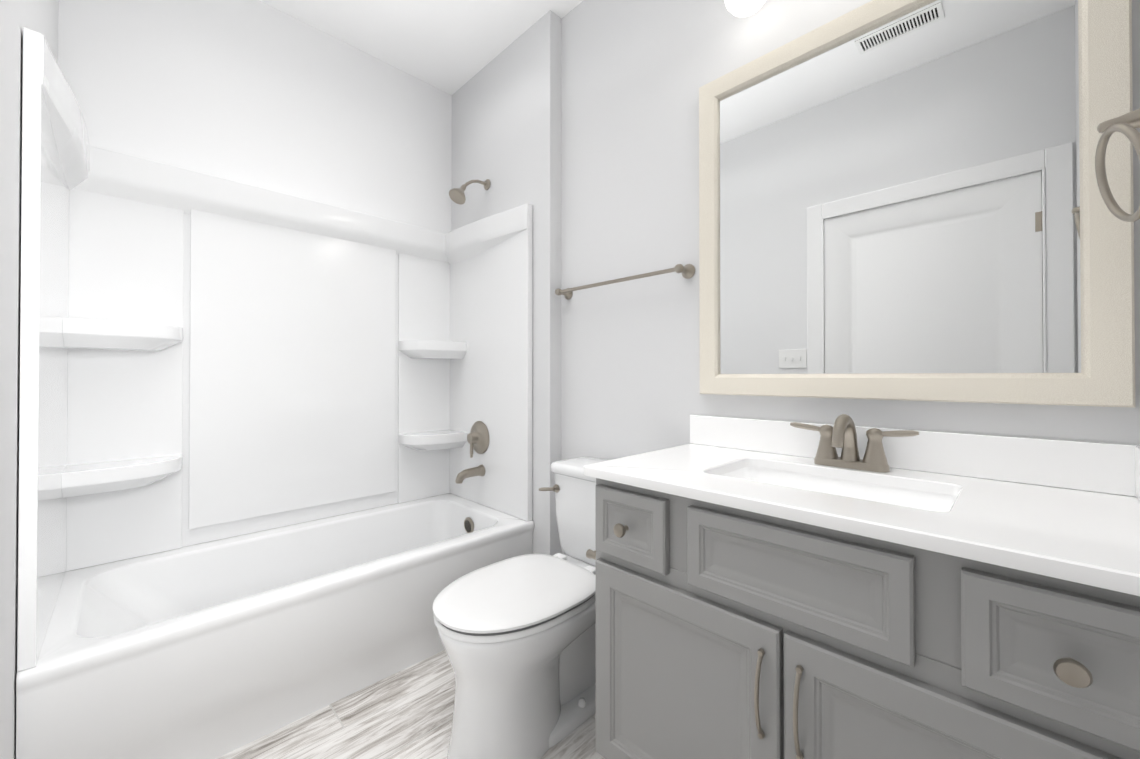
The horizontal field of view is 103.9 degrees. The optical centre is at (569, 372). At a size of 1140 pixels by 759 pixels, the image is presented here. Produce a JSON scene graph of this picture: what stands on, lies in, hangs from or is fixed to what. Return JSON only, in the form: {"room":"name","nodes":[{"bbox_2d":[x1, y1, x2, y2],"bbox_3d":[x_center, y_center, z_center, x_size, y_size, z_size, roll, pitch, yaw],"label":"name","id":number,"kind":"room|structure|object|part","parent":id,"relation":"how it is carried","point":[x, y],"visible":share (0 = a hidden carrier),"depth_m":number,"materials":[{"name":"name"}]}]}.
{"room":"bathroom","nodes":[
{"label":"bathroom","id":0,"kind":"room"},
{"bbox_2d":[0,0,58,758],"bbox_3d":[-0.923,-0.274,0.610,0.100,2.740,2.720,0,-1,-45],"label":"wall","id":1,"kind":"structure","parent":0,"point":[39,16],"depth_m":0.95,"materials":[{"name":"white paint"}]},
{"bbox_2d":[58,0,451,233],"bbox_3d":[-1.209,-0.263,2.171,1.690,2.740,0.100,0,-1,-45],"label":"wall","id":2,"kind":"structure","parent":0,"point":[259,94],"depth_m":1.96,"materials":[{"name":"white paint"}]},
{"bbox_2d":[216,650,604,758],"bbox_3d":[-0.323,1.125,1.194,1.790,0.050,2.720,0,-1,-45],"label":"floor","id":3,"kind":"structure","parent":0,"point":[406,713],"depth_m":1.38,"materials":[{"name":"grey wood"}]},
{"bbox_2d":[16,27,533,758],"bbox_3d":[-0.967,0.041,1.805,1.516,2.128,0.752,0,-1,-45],"label":"bathtub","id":4,"kind":"object","parent":3,"relation":"on","point":[274,461],"visible":0.96,"depth_m":1.71,"materials":[{"name":"white plastic"}]},
{"bbox_2d":[464,517,473,532],"bbox_3d":[-0.511,0.773,2.251,0.017,0.086,0.086,0,-1,-45],"label":"overflow drain","id":5,"kind":"object","parent":4,"relation":"in","point":[468,521],"depth_m":2.24,"materials":[{"name":"grey"}]},
{"bbox_2d":[455,465,484,483],"bbox_3d":[-0.511,0.515,2.266,0.153,0.073,0.060,0,-1,-45],"label":"tub faucet","id":6,"kind":"object","parent":4,"relation":"in","point":[479,471],"depth_m":2.26,"materials":[{"name":"silver metal"}]},
{"bbox_2d":[433,456,608,758],"bbox_3d":[-0.064,0.725,1.478,0.807,0.753,0.462,0,-1,-45],"label":"toilet","id":7,"kind":"object","parent":3,"relation":"on","point":[517,635],"visible":0.83,"depth_m":1.27,"materials":[{"name":"white ceramic"}]},
{"bbox_3d":[-0.166,0.660,1.367,0.505,0.025,0.388,0,-1,-45],"label":"seat lid","id":8,"kind":"part","parent":7,"relation":"part of","materials":[{"name":"white plastic"}]},
{"bbox_3d":[-0.166,0.689,1.367,0.499,0.019,0.382,0,-1,-45],"label":"seat","id":9,"kind":"part","parent":7,"relation":"part of","materials":[{"name":"white plastic"}]},
{"bbox_3d":[-0.083,0.449,1.733,0.044,0.032,0.076,0,-1,-45],"label":"lever handle","id":10,"kind":"part","parent":7,"relation":"part of","materials":[{"name":"silver metal"}]},
{"bbox_3d":[0.148,0.547,1.679,0.206,0.310,0.424,0,-1,-45],"label":"tank","id":11,"kind":"part","parent":7,"relation":"part of","materials":[{"name":"white ceramic"}]},
{"bbox_3d":[0.147,0.370,1.679,0.228,0.040,0.448,0,-1,-45],"label":"tank lid","id":12,"kind":"part","parent":7,"relation":"part of","materials":[{"name":"white ceramic"}]},
{"bbox_2d":[584,414,1139,758],"bbox_3d":[0.550,0.601,1.026,0.587,0.994,1.041,0,-1,-45],"label":"bathroom vanity","id":13,"kind":"object","parent":3,"relation":"on","point":[843,586],"visible":1,"depth_m":0.82,"materials":[{"name":"grey paint"}]},
{"bbox_2d":[584,444,1139,595],"bbox_3d":[0.580,0.256,1.020,0.558,0.026,0.987,0,-1,-45],"label":"countertop","id":14,"kind":"structure","parent":13,"relation":"on","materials":[{"name":"white stone"}]},
{"bbox_2d":[721,467,955,511],"bbox_3d":[0.582,0.343,1.029,0.340,0.147,0.527,0,-1,-45],"label":"sink","id":15,"kind":"object","parent":14,"relation":"in","point":[929,498],"depth_m":1.11,"materials":[{"name":"white ceramic"}]},
{"bbox_2d":[790,414,918,471],"bbox_3d":[0.691,0.174,1.122,0.157,0.139,0.287,0,-1,-45],"label":"faucet","id":16,"kind":"object","parent":14,"relation":"on","point":[843,435],"depth_m":1.13,"materials":[{"name":"silver metal"}]},
{"bbox_2d":[260,0,582,94],"bbox_3d":[-0.323,-1.665,1.215,1.790,0.050,2.720,0,-1,-45],"label":"ceiling","id":17,"kind":"structure","parent":0,"point":[451,47],"depth_m":2.11,"materials":[{"name":"white paint"}]},
{"bbox_2d":[452,0,1139,555],"bbox_3d":[0.253,-0.266,1.775,0.170,2.740,2.520,0,-1,-45],"label":"wall","id":18,"kind":"structure","parent":0,"point":[578,128],"depth_m":1.79,"materials":[{"name":"white paint"}]},
{"bbox_2d":[555,264,694,299],"bbox_3d":[0.180,-0.358,1.772,0.076,0.052,0.659,0,-1,-45],"label":"rail","id":19,"kind":"object","parent":18,"relation":"attached to","point":[687,271],"visible":1,"depth_m":1.66,"materials":[{"name":"silver metal"}]},
{"bbox_2d":[724,0,765,16],"bbox_3d":[0.709,-1.179,1.164,0.188,0.213,0.616,0,-1,-45],"label":"sconce","id":20,"kind":"object","parent":18,"relation":"attached to","point":[741,8],"visible":1,"depth_m":1.31,"materials":[{"name":"white glass"}]},
{"bbox_2d":[690,415,1139,500],"bbox_3d":[0.583,0.193,1.024,0.548,0.100,0.987,0,-1,-45],"label":"backsplash","id":21,"kind":"structure","parent":18,"relation":"attached to","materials":[{"name":"white stone"}]},
{"bbox_2d":[699,0,1134,407],"bbox_3d":[0.775,-0.455,1.204,0.030,1.050,0.928,0,-1,-45],"label":"mirror","id":22,"kind":"object","parent":18,"relation":"attached to","point":[900,199],"visible":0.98,"depth_m":1.10,"materials":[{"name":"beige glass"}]},
{"bbox_3d":[0.634,-0.276,0.309,1.690,2.740,0.100,0,-1,-45],"label":"wall","id":23,"kind":"structure","parent":0,"visible":0},
{"bbox_2d":[1095,108,1139,221],"bbox_3d":[0.902,-0.338,0.707,0.157,0.191,0.086,0,-1,-45],"label":"hanger","id":24,"kind":"object","parent":23,"relation":"attached to","point":[1127,124],"visible":1,"depth_m":0.73,"materials":[{"name":"silver metal"}]}
]}

